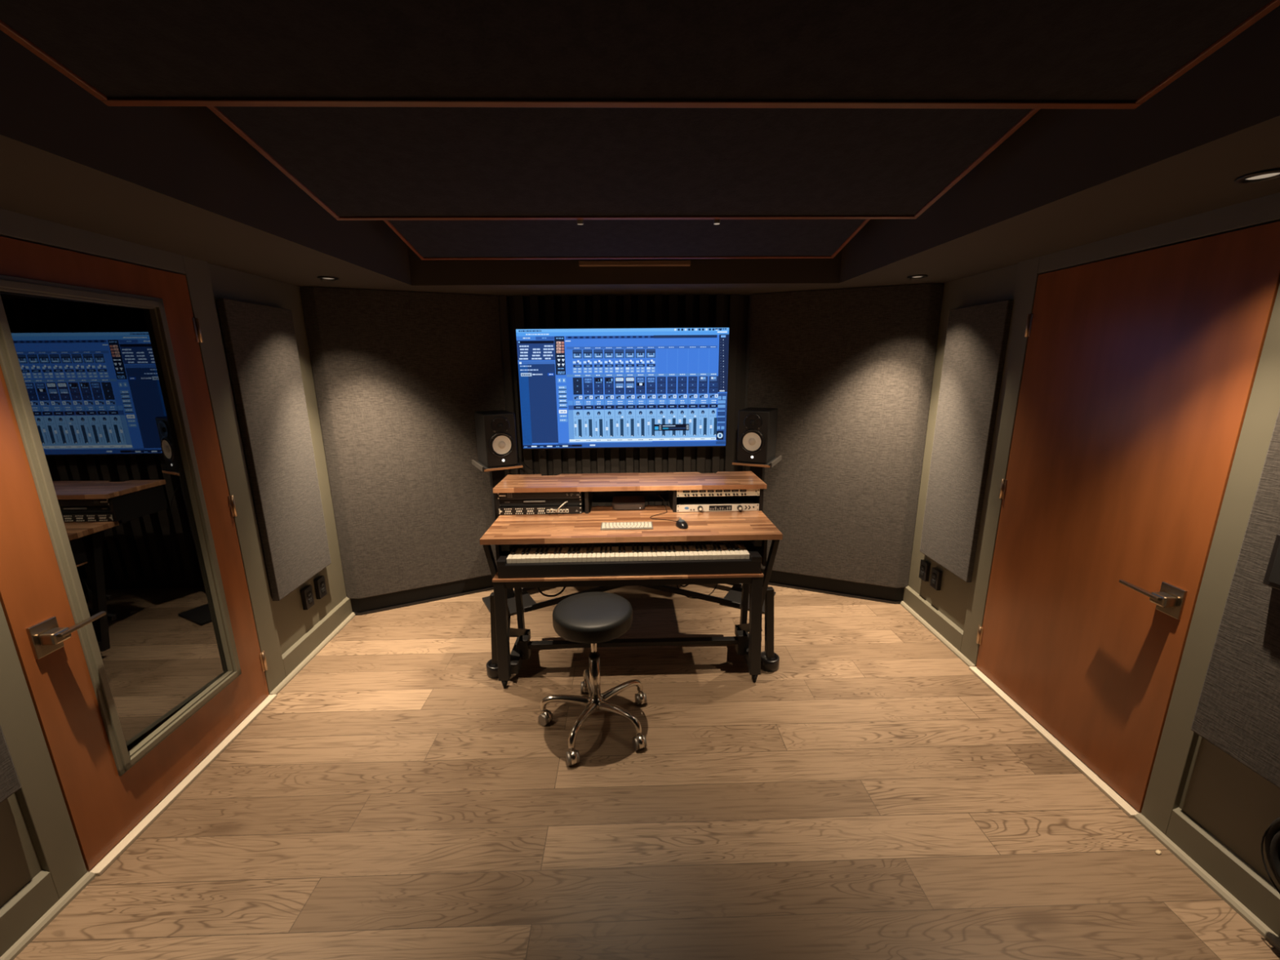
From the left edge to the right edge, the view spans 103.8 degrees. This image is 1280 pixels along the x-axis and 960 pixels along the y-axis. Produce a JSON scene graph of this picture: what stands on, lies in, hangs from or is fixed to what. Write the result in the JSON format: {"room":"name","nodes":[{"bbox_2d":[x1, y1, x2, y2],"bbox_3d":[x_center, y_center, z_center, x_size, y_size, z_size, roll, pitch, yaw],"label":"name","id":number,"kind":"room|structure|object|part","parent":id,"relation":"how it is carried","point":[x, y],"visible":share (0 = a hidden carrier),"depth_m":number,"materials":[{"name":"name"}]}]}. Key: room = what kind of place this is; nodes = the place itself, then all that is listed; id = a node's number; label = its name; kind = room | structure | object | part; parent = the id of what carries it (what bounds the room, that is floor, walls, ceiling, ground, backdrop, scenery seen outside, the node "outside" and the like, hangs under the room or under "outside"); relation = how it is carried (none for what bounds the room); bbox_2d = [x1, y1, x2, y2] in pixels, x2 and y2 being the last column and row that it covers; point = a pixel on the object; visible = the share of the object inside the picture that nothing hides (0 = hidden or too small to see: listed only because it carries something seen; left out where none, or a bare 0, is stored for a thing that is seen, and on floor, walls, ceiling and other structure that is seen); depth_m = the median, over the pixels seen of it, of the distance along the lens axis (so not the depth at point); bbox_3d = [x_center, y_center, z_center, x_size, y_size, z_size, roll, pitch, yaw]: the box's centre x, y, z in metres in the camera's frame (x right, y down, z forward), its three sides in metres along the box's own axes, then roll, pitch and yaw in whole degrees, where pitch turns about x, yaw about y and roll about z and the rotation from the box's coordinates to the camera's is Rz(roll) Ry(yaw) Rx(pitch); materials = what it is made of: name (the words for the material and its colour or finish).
{"room":"studio","nodes":[
{"label":"studio","id":0,"kind":"room"},
{"bbox_2d":[0,208,346,907],"bbox_3d":[-1.869,0.185,0.789,0.140,2.600,5.960,-1,13,-4],"label":"wall","id":1,"kind":"structure","parent":0,"point":[37,834],"depth_m":2.16,"materials":[{"name":"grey paint"}]},
{"bbox_2d":[0,724,21,803],"bbox_3d":[-1.789,0.292,0.722,0.046,1.510,1.170,-1,13,-4],"label":"acoustic panel","id":2,"kind":"object","parent":1,"relation":"attached to","point":[10,784],"visible":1,"depth_m":1.42,"materials":[{"name":"grey fabric"}]},
{"bbox_2d":[0,235,269,871],"bbox_3d":[-1.859,0.217,1.897,0.117,2.003,0.936,-1,13,-4],"label":"door","id":3,"kind":"structure","parent":1,"relation":"in","point":[125,600],"depth_m":1.79,"materials":[{"name":"orange wood"}]},
{"bbox_3d":[-1.835,0.486,1.549,0.010,0.104,0.076,-1,13,-4],"label":"handle","id":4,"kind":"part","parent":3,"relation":"part of","materials":[{"name":"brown metal"}]},
{"bbox_3d":[-1.787,0.461,1.610,0.022,0.011,0.150,-1,13,-4],"label":"lever","id":5,"kind":"part","parent":3,"relation":"part of","materials":[{"name":"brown metal"}]},
{"bbox_3d":[-1.895,0.166,1.874,0.005,1.620,0.553,-1,13,-1],"label":"glass pane","id":6,"kind":"part","parent":3,"relation":"part of","materials":[{"name":"clear glass"}]},
{"bbox_2d":[0,596,352,957],"bbox_3d":[-1.788,1.416,0.924,0.022,0.139,5.660,-1,13,-4],"label":"baseboard","id":7,"kind":"structure","parent":1,"relation":"attached to","point":[26,907],"depth_m":1.53,"materials":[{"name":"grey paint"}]},
{"bbox_2d":[0,612,355,959],"bbox_3d":[-1.762,1.486,0.880,0.022,0.021,5.540,-1,13,-4],"label":"trim","id":8,"kind":"structure","parent":1,"relation":"attached to","point":[15,949],"depth_m":1.59,"materials":[{"name":"beige wood"}]},
{"bbox_2d":[87,694,276,875],"bbox_3d":[-1.911,1.208,2.110,0.174,0.014,0.926,-1,13,-4],"label":"trim","id":9,"kind":"structure","parent":1,"relation":"attached to","point":[115,852],"depth_m":1.97,"materials":[{"name":"beige wood"}]},
{"bbox_2d":[215,297,331,600],"bbox_3d":[-1.925,-0.154,2.692,0.046,1.495,0.510,-1,13,-4],"label":"acoustic panel","id":10,"kind":"object","parent":1,"relation":"attached to","point":[260,341],"visible":1,"depth_m":2.62,"materials":[{"name":"grey fabric"}]},
{"bbox_2d":[300,585,314,609],"bbox_3d":[-1.927,0.681,2.910,0.029,0.124,0.072,-1,13,-4],"label":"wall outlet","id":11,"kind":"object","parent":1,"relation":"attached to","point":[307,596],"visible":1,"depth_m":2.89,"materials":[{"name":"black plastic"}]},
{"bbox_2d":[313,575,327,599],"bbox_3d":[-1.936,0.651,3.041,0.029,0.124,0.072,-1,13,-4],"label":"wall outlet","id":12,"kind":"object","parent":1,"relation":"attached to","point":[319,583],"visible":1,"depth_m":3.02,"materials":[{"name":"black plastic"}]},
{"bbox_2d":[317,275,338,280],"bbox_3d":[-1.643,-1.062,2.643,0.100,0.008,0.100,-1,13,-1],"label":"recessed light","id":13,"kind":"object","parent":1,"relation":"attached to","point":[322,277],"visible":1,"depth_m":2.63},
{"bbox_2d":[578,260,690,266],"bbox_3d":[-0.030,-1.257,2.912,0.645,0.026,0.040,-1,13,-1],"label":"batten","id":14,"kind":"object","parent":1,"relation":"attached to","point":[581,263],"visible":1,"depth_m":2.89,"materials":[{"name":"brown wood"}]},
{"bbox_2d":[0,4,1279,296],"bbox_3d":[-0.021,-0.836,0.556,3.849,0.460,5.860,-1,13,-1],"label":"ceiling","id":15,"kind":"structure","parent":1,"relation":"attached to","point":[176,180],"depth_m":1.55,"materials":[{"name":"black paint"}]},
{"bbox_2d":[907,275,927,278],"bbox_3d":[1.528,-1.119,2.763,0.100,0.008,0.100,-1,13,-1],"label":"recessed light","id":16,"kind":"object","parent":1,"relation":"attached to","point":[913,276],"visible":1,"depth_m":2.75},
{"bbox_2d":[1234,168,1279,183],"bbox_3d":[1.599,-0.779,1.286,0.100,0.008,0.100,-1,13,-1],"label":"recessed light","id":17,"kind":"object","parent":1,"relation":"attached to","point":[1272,174],"visible":1,"depth_m":1.29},
{"bbox_2d":[13,583,1279,959],"bbox_3d":[-0.605,1.462,1.121,5.400,0.060,5.960,-1,13,-1],"label":"floor","id":18,"kind":"structure","parent":0,"point":[868,796],"depth_m":1.85,"materials":[{"name":"brown wood"}]},
{"bbox_2d":[299,286,511,615],"bbox_3d":[-1.460,-0.167,3.410,1.042,2.099,0.515,-1,13,-1],"label":"wall","id":19,"kind":"structure","parent":18,"relation":"on","point":[401,378],"depth_m":3.30,"materials":[{"name":"grey fabric"}]},
{"bbox_2d":[471,459,536,615],"bbox_3d":[-0.929,0.376,3.438,0.310,1.018,0.375,-8,15,-29],"label":"speaker stand","id":20,"kind":"object","parent":18,"relation":"on","point":[497,474],"visible":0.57,"depth_m":3.40,"materials":[{"name":"black metal"}]},
{"bbox_2d":[474,409,517,467],"bbox_3d":[-0.948,-0.276,3.310,0.200,0.340,0.274,-8,15,-29],"label":"monitor","id":21,"kind":"object","parent":20,"relation":"on","point":[495,430],"visible":1,"depth_m":3.21,"materials":[{"name":"black plastic"}]},
{"bbox_3d":[-0.884,-0.225,3.209,0.164,0.164,0.008,-8,15,-29],"label":"woofer frame","id":22,"kind":"part","parent":21,"relation":"part of","materials":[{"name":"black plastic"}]},
{"bbox_2d":[517,455,537,474],"bbox_3d":[-0.731,0.155,3.539,0.308,0.802,0.065,4,14,20],"label":"cable","id":23,"kind":"object","parent":21,"relation":"hanging from","point":[517,455],"visible":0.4,"depth_m":3.52,"materials":[{"name":"black rubber"}]},
{"bbox_2d":[471,459,523,471],"bbox_3d":[-0.958,-0.110,3.356,0.373,0.032,0.388,-1,13,-1],"label":"tray","id":24,"kind":"object","parent":20,"relation":"on","point":[479,465],"depth_m":3.25,"materials":[{"name":"paint"}]},
{"bbox_3d":[-0.916,0.867,3.536,0.310,0.018,0.340,-8,15,-29],"label":"plate","id":25,"kind":"part","parent":20,"relation":"part of","materials":[{"name":"black metal"}]},
{"bbox_2d":[537,591,646,766],"bbox_3d":[-0.223,0.856,2.288,0.515,0.588,0.540,-1,13,-1],"label":"stool","id":26,"kind":"object","parent":18,"relation":"on","point":[593,618],"visible":1,"depth_m":2.22,"materials":[{"name":"black leather"}]},
{"bbox_3d":[-0.352,1.042,2.344,0.240,0.074,0.048,-1,13,-1],"label":"leg","id":27,"kind":"part","parent":26,"relation":"part of","materials":[{"name":"silver metal"}]},
{"bbox_3d":[-0.251,1.072,2.209,0.044,0.074,0.240,4,14,17],"label":"leg","id":28,"kind":"part","parent":26,"relation":"part of","materials":[{"name":"silver metal"}]},
{"bbox_3d":[-0.244,1.009,2.481,0.044,0.074,0.240,-4,13,-14],"label":"leg","id":29,"kind":"part","parent":26,"relation":"part of","materials":[{"name":"silver metal"}]},
{"bbox_3d":[-0.210,0.606,2.244,0.356,0.080,0.356,-1,13,-1],"label":"seat","id":30,"kind":"part","parent":26,"relation":"part of","materials":[{"name":"black leather"}]},
{"bbox_3d":[-0.093,1.060,2.255,0.240,0.074,0.045,10,17,38],"label":"leg","id":31,"kind":"part","parent":26,"relation":"part of","materials":[{"name":"silver metal"}]},
{"bbox_3d":[-0.084,1.021,2.421,0.240,0.075,0.045,-9,15,-32],"label":"leg","id":32,"kind":"part","parent":26,"relation":"part of","materials":[{"name":"silver metal"}]},
{"bbox_2d":[480,471,782,688],"bbox_3d":[-0.045,0.517,2.931,1.606,0.958,0.860,-1,13,-1],"label":"desk","id":33,"kind":"object","parent":18,"relation":"on","point":[507,531],"depth_m":2.74,"materials":[{"name":"brown wood"}]},
{"bbox_2d":[485,658,498,678],"bbox_3d":[-0.780,1.026,2.741,0.112,0.064,0.112,-1,13,-1],"label":"caster wheel","id":34,"kind":"object","parent":33,"relation":"attached to","point":[491,668],"depth_m":2.69,"materials":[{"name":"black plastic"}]},
{"bbox_3d":[-0.772,0.795,2.683,0.059,0.402,0.050,-1,13,-1],"label":"leg","id":35,"kind":"part","parent":33,"relation":"part of","materials":[{"name":"black metal"}]},
{"bbox_3d":[-0.705,0.770,2.571,0.059,0.541,0.080,-1,13,-1],"label":"leg","id":36,"kind":"part","parent":33,"relation":"part of","materials":[{"name":"black metal"}]},
{"bbox_3d":[-0.689,0.296,2.749,0.040,0.036,0.420,-1,13,-1],"label":"rail","id":37,"kind":"part","parent":33,"relation":"part of","materials":[{"name":"black metal"}]},
{"bbox_3d":[-0.659,0.856,2.781,0.096,0.264,0.371,-1,13,-1],"label":"rail","id":38,"kind":"part","parent":33,"relation":"part of","materials":[{"name":"black metal"}]},
{"bbox_3d":[-0.717,0.600,2.932,0.046,0.713,0.139,-7,14,-24],"label":"leg","id":39,"kind":"part","parent":33,"relation":"part of","materials":[{"name":"black metal"}]},
{"bbox_3d":[-0.615,0.124,2.921,0.125,0.010,0.008,-1,13,-1],"label":"drawer pull","id":40,"kind":"part","parent":33,"relation":"part of","materials":[{"name":"silver metal"}]},
{"bbox_2d":[497,491,581,499],"bbox_3d":[-0.586,0.065,3.009,0.486,0.042,0.221,-1,13,-1],"label":"power conditioner","id":41,"kind":"object","parent":33,"relation":"in","point":[573,495],"visible":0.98,"depth_m":2.90,"materials":[{"name":"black metal"}]},
{"bbox_2d":[497,505,582,515],"bbox_3d":[-0.585,0.155,3.027,0.486,0.042,0.225,-1,13,-1],"label":"bay","id":42,"kind":"object","parent":33,"relation":"in","point":[504,510],"visible":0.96,"depth_m":2.92,"materials":[{"name":"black metal"}]},
{"bbox_3d":[-0.586,0.107,3.031,0.486,0.042,0.228,-1,13,-1],"label":"rack drawer","id":43,"kind":"part","parent":33,"relation":"part of","materials":[{"name":"black metal"}]},
{"bbox_2d":[537,586,565,596],"bbox_3d":[-0.523,0.561,2.974,0.192,0.283,0.023,-1,13,-1],"label":"power cable","id":44,"kind":"object","parent":33,"relation":"hanging from","point":[564,588],"visible":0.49,"depth_m":2.99,"materials":[{"name":"black rubber"}]},
{"bbox_2d":[600,521,653,530],"bbox_3d":[-0.071,0.246,2.698,0.278,0.010,0.116,-1,13,-1],"label":"keyboard","id":45,"kind":"object","parent":33,"relation":"on","point":[627,525],"visible":1,"depth_m":2.68,"materials":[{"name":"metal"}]},
{"bbox_2d":[492,571,763,582],"bbox_3d":[-0.061,0.453,2.688,1.360,0.013,0.363,-1,13,-1],"label":"keyboard tray","id":46,"kind":"object","parent":33,"relation":"on","point":[747,576],"depth_m":2.52,"materials":[{"name":"brown wood"}]},
{"bbox_2d":[612,495,644,510],"bbox_3d":[-0.070,0.141,3.092,0.197,0.036,0.199,-1,13,-1],"label":"computer","id":47,"kind":"object","parent":33,"relation":"on","point":[637,502],"visible":1,"depth_m":3.02,"materials":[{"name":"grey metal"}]},
{"bbox_2d":[496,540,761,577],"bbox_3d":[-0.054,0.396,2.656,1.325,0.111,0.300,-1,13,-1],"label":"digital piano","id":48,"kind":"object","parent":33,"relation":"on","point":[715,557],"visible":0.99,"depth_m":2.53,"materials":[{"name":"black plastic"}]},
{"bbox_2d":[493,471,766,493],"bbox_3d":[-0.058,0.009,3.065,1.575,0.027,0.370,-1,13,-1],"label":"shelf","id":49,"kind":"object","parent":33,"relation":"attached to","point":[621,482],"depth_m":2.98,"materials":[{"name":"brown wood"}]},
{"bbox_3d":[-0.062,0.064,3.242,0.493,0.160,0.010,-1,13,-1],"label":"panel","id":50,"kind":"part","parent":33,"relation":"part of","materials":[{"name":"black metal"}]},
{"bbox_2d":[649,495,688,528],"bbox_3d":[0.139,0.178,2.810,0.141,0.086,0.402,-5,14,-18],"label":"computer mouse","id":51,"kind":"object","parent":33,"relation":"on","point":[681,523],"visible":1,"depth_m":2.67,"materials":[{"name":"black plastic"}]},
{"bbox_3d":[0.117,0.167,2.861,0.132,0.086,0.297,-3,13,-13],"label":"cord","id":52,"kind":"part","parent":51,"relation":"part of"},
{"bbox_2d":[676,583,717,598],"bbox_3d":[0.356,0.560,3.054,0.288,0.352,0.006,-1,13,-1],"label":"power cable","id":53,"kind":"object","parent":33,"relation":"hanging from","point":[717,584],"visible":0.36,"depth_m":3.08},
{"bbox_2d":[676,495,759,511],"bbox_3d":[0.455,0.141,3.045,0.485,0.042,0.240,-1,13,-1],"label":"audio interface","id":54,"kind":"object","parent":33,"relation":"on","point":[735,503],"visible":1,"depth_m":2.96,"materials":[{"name":"silver metal"}]},
{"bbox_2d":[676,488,759,497],"bbox_3d":[0.454,0.050,3.029,0.485,0.042,0.230,-1,13,-1],"label":"rack audio unit","id":55,"kind":"object","parent":33,"relation":"attached to","point":[732,492],"visible":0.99,"depth_m":2.92,"materials":[{"name":"silver plastic"}]},
{"bbox_3d":[0.628,0.580,2.964,0.046,0.713,0.139,5,14,22],"label":"leg","id":56,"kind":"part","parent":33,"relation":"part of","materials":[{"name":"black metal"}]},
{"bbox_3d":[0.585,0.838,2.811,0.096,0.264,0.371,-1,13,-1],"label":"rail","id":57,"kind":"part","parent":33,"relation":"part of","materials":[{"name":"black metal"}]},
{"bbox_3d":[0.598,0.750,2.602,0.059,0.541,0.080,-1,13,-1],"label":"leg","id":58,"kind":"part","parent":33,"relation":"part of","materials":[{"name":"black metal"}]},
{"bbox_3d":[0.600,0.277,2.780,0.040,0.036,0.420,-1,13,-1],"label":"rail","id":59,"kind":"part","parent":33,"relation":"part of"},
{"bbox_3d":[0.701,0.773,2.718,0.059,0.402,0.050,-1,13,-1],"label":"leg","id":60,"kind":"part","parent":33,"relation":"part of","materials":[{"name":"black metal"}]},
{"bbox_2d":[760,651,779,671],"bbox_3d":[0.713,1.004,2.776,0.112,0.064,0.112,-1,13,-1],"label":"caster wheel","id":61,"kind":"object","parent":33,"relation":"on","point":[768,664],"depth_m":2.74,"materials":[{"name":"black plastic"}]},
{"bbox_2d":[720,455,782,613],"bbox_3d":[0.777,0.351,3.479,0.310,1.018,0.375,6,15,26],"label":"speaker stand","id":62,"kind":"object","parent":18,"relation":"on","point":[735,593],"visible":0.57,"depth_m":3.42,"materials":[{"name":"black metal"}]},
{"bbox_3d":[0.774,0.842,3.576,0.310,0.018,0.340,6,15,26],"label":"plate","id":63,"kind":"part","parent":62,"relation":"part of","materials":[{"name":"black metal"}]},
{"bbox_2d":[732,455,782,467],"bbox_3d":[0.795,-0.136,3.398,0.373,0.032,0.388,-1,13,-1],"label":"tray","id":64,"kind":"object","parent":62,"relation":"on","point":[774,461],"depth_m":3.28,"materials":[{"name":"paint"}]},
{"bbox_2d":[737,407,777,463],"bbox_3d":[0.783,-0.302,3.351,0.200,0.340,0.274,6,15,26],"label":"monitor","id":65,"kind":"object","parent":62,"relation":"on","point":[757,426],"visible":1,"depth_m":3.25,"materials":[{"name":"black plastic"}]},
{"bbox_3d":[0.725,-0.249,3.247,0.164,0.164,0.008,6,15,26],"label":"woofer frame","id":66,"kind":"part","parent":65,"relation":"part of","materials":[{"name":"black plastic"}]},
{"bbox_2d":[742,283,944,604],"bbox_3d":[1.301,-0.208,3.476,1.062,2.099,0.515,-1,13,-1],"label":"wall","id":67,"kind":"structure","parent":18,"relation":"on","point":[847,373],"depth_m":3.37,"materials":[{"name":"grey fabric"}]},
{"bbox_2d":[1155,849,1161,854],"bbox_3d":[1.769,1.269,1.712,0.025,0.007,0.014,-6,14,-23],"label":"chip","id":68,"kind":"object","parent":18,"relation":"on","point":[1157,851],"visible":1,"depth_m":1.71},
{"bbox_2d":[742,303,748,466],"bbox_3d":[-0.070,-0.502,3.691,3.950,2.600,0.100,-1,13,-1],"label":"wall","id":69,"kind":"structure","parent":0,"point":[748,304],"depth_m":3.57,"materials":[{"name":"paint"}]},
{"bbox_2d":[498,293,748,511],"bbox_3d":[-0.091,-0.287,3.649,1.704,2.000,0.075,-1,13,-1],"label":"acoustic panel","id":70,"kind":"object","parent":69,"relation":"in","point":[688,310],"visible":0.41,"depth_m":3.50,"materials":[{"name":"fabric"}]},
{"bbox_2d":[515,326,729,449],"bbox_3d":[-0.109,-0.625,3.435,1.397,0.793,0.181,-1,13,-1],"label":"television","id":71,"kind":"object","parent":70,"relation":"attached to","point":[596,387],"visible":1,"depth_m":3.34,"materials":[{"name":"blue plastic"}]},
{"bbox_2d":[907,192,1279,889],"bbox_3d":[1.897,0.129,0.880,0.140,2.600,5.960,-1,13,0],"label":"wall","id":72,"kind":"structure","parent":0,"point":[1228,799],"depth_m":1.68,"materials":[{"name":"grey paint"}]},
{"bbox_2d":[918,559,930,581],"bbox_3d":[1.832,0.583,3.230,0.029,0.124,0.072,-1,13,0],"label":"wall outlet","id":73,"kind":"object","parent":72,"relation":"attached to","point":[924,571],"visible":1,"depth_m":3.21,"materials":[{"name":"black plastic"}]},
{"bbox_2d":[929,567,942,590],"bbox_3d":[1.832,0.611,3.106,0.029,0.124,0.072,-1,13,0],"label":"wall outlet","id":74,"kind":"object","parent":72,"relation":"attached to","point":[936,574],"visible":1,"depth_m":3.09,"materials":[{"name":"black plastic"}]},
{"bbox_2d":[920,299,1013,582],"bbox_3d":[1.816,-0.208,2.832,0.046,1.480,0.475,-1,13,0],"label":"acoustic panel","id":75,"kind":"object","parent":72,"relation":"attached to","point":[977,335],"visible":0.98,"depth_m":2.77,"materials":[{"name":"grey fabric"}]},
{"bbox_2d":[968,666,1141,817],"bbox_3d":[1.887,1.130,2.293,0.174,0.014,0.926,-1,13,0],"label":"trim","id":76,"kind":"structure","parent":72,"relation":"attached to","point":[1111,793],"depth_m":2.16,"materials":[{"name":"beige wood"}]},
{"bbox_2d":[900,600,1279,951],"bbox_3d":[1.828,1.433,0.966,0.022,0.021,5.540,-1,13,0],"label":"trim","id":77,"kind":"structure","parent":72,"relation":"attached to","point":[1273,939],"depth_m":1.65,"materials":[{"name":"beige wood"}]},
{"bbox_2d":[902,585,1279,937],"bbox_3d":[1.848,1.362,1.011,0.020,0.139,5.660,-1,13,0],"label":"baseboard","id":78,"kind":"structure","parent":72,"relation":"attached to","point":[1256,893],"depth_m":1.61,"materials":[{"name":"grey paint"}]},
{"bbox_2d":[976,221,1279,812],"bbox_3d":[1.813,0.142,2.075,0.113,2.003,0.936,-1,13,0],"label":"door","id":79,"kind":"structure","parent":72,"relation":"in","point":[1140,371],"depth_m":1.91,"materials":[{"name":"orange wood"}]},
{"bbox_3d":[1.770,0.389,1.779,0.022,0.011,0.150,-1,13,0],"label":"lever","id":80,"kind":"part","parent":79,"relation":"part of","materials":[{"name":"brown metal"}]},
{"bbox_3d":[1.823,0.413,1.721,0.010,0.104,0.076,-1,13,0],"label":"handle","id":81,"kind":"part","parent":79,"relation":"part of","materials":[{"name":"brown metal"}]},
{"bbox_2d":[1191,407,1279,788],"bbox_3d":[1.824,0.227,0.858,0.046,1.510,1.272,-1,13,0],"label":"acoustic panel","id":82,"kind":"object","parent":72,"relation":"attached to","point":[1237,711],"visible":1,"depth_m":1.47,"materials":[{"name":"grey fabric"}]},
{"bbox_2d":[1262,533,1279,590],"bbox_3d":[1.783,0.233,1.368,0.034,0.150,0.090,-1,13,0],"label":"wall box","id":83,"kind":"object","parent":82,"relation":"attached to","point":[1272,577],"visible":1,"depth_m":1.40,"materials":[{"name":"black plastic"}]},
{"bbox_2d":[1261,817,1279,893],"bbox_3d":[1.811,1.036,1.320,0.084,0.285,0.230,-1,13,0],"label":"cable coil","id":84,"kind":"object","parent":72,"relation":"hanging from","point":[1272,834],"visible":1,"depth_m":1.41,"materials":[{"name":"black rubber"}]},
{"bbox_3d":[-0.004,-1.110,0.545,4.050,0.080,5.960,-1,13,-1],"label":"ceiling","id":85,"kind":"structure","parent":0,"visible":0},
{"bbox_2d":[577,219,583,224],"bbox_3d":[-0.235,-1.186,1.919,0.026,0.386,0.036,-1,13,-1],"label":"ceiling spotlight","id":86,"kind":"object","parent":85,"relation":"hanging from","point":[579,221],"visible":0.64,"depth_m":1.95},
{"bbox_2d":[206,106,1040,220],"bbox_3d":[-0.028,-1.107,1.537,2.250,0.372,0.796,-1,13,-1],"label":"cloud","id":87,"kind":"object","parent":85,"relation":"hanging from","point":[357,163],"visible":0.44,"depth_m":1.59,"materials":[{"name":"fabric"}]},
{"bbox_3d":[-1.143,-1.025,1.525,0.018,0.070,0.764,-1,1,-1],"label":"edge trim","id":88,"kind":"part","parent":87,"relation":"part of","materials":[{"name":"brown wood"}]},
{"bbox_3d":[-0.037,-1.047,1.943,2.250,0.070,0.018,-1,1,-1],"label":"edge trim","id":89,"kind":"part","parent":87,"relation":"part of","materials":[{"name":"brown wood"}]},
{"bbox_3d":[1.088,-1.058,1.579,0.018,0.070,0.764,-1,1,-1],"label":"edge trim","id":90,"kind":"part","parent":87,"relation":"part of","materials":[{"name":"brown wood"}]},
{"bbox_2d":[383,218,870,260],"bbox_3d":[-0.050,-1.296,2.329,2.250,0.360,0.796,-1,13,-1],"label":"cloud","id":91,"kind":"object","parent":85,"relation":"hanging from","point":[527,239],"visible":0.47,"depth_m":2.52,"materials":[{"name":"fabric"}]},
{"bbox_3d":[-1.165,-1.219,2.317,0.018,0.070,0.764,-1,1,-1],"label":"edge trim","id":92,"kind":"part","parent":91,"relation":"part of","materials":[{"name":"brown wood"}]},
{"bbox_3d":[-0.058,-1.242,2.734,2.250,0.070,0.018,-1,1,-1],"label":"edge trim","id":93,"kind":"part","parent":91,"relation":"part of","materials":[{"name":"brown wood"}]},
{"bbox_3d":[1.067,-1.252,2.370,0.018,0.070,0.764,-1,1,-1],"label":"edge trim","id":94,"kind":"part","parent":91,"relation":"part of","materials":[{"name":"brown wood"}]},
{"bbox_2d":[0,0,1279,109],"bbox_3d":[-0.004,-0.904,0.656,2.250,0.372,0.855,-1,13,-1],"label":"cloud","id":95,"kind":"object","parent":85,"relation":"hanging from","point":[805,54],"visible":1,"depth_m":0.95,"materials":[{"name":"fabric"}]},
{"bbox_3d":[-1.119,-0.828,0.643,0.018,0.070,0.824,-1,1,-1],"label":"edge trim","id":96,"kind":"part","parent":95,"relation":"part of","materials":[{"name":"brown wood"}]},
{"bbox_3d":[-0.013,-0.850,1.090,2.250,0.070,0.018,-1,1,-1],"label":"edge trim","id":97,"kind":"part","parent":95,"relation":"part of","materials":[{"name":"brown wood"}]},
{"bbox_3d":[1.112,-0.861,0.696,0.018,0.070,0.824,-1,1,-1],"label":"edge trim","id":98,"kind":"part","parent":95,"relation":"part of","materials":[{"name":"brown wood"}]},
{"bbox_2d":[713,219,719,224],"bbox_3d":[0.301,-1.196,1.936,0.026,0.384,0.027,-1,13,-1],"label":"ceiling spotlight","id":99,"kind":"object","parent":85,"relation":"hanging from","point":[715,221],"visible":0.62,"depth_m":1.97,"materials":[{"name":"metal"}]}
]}

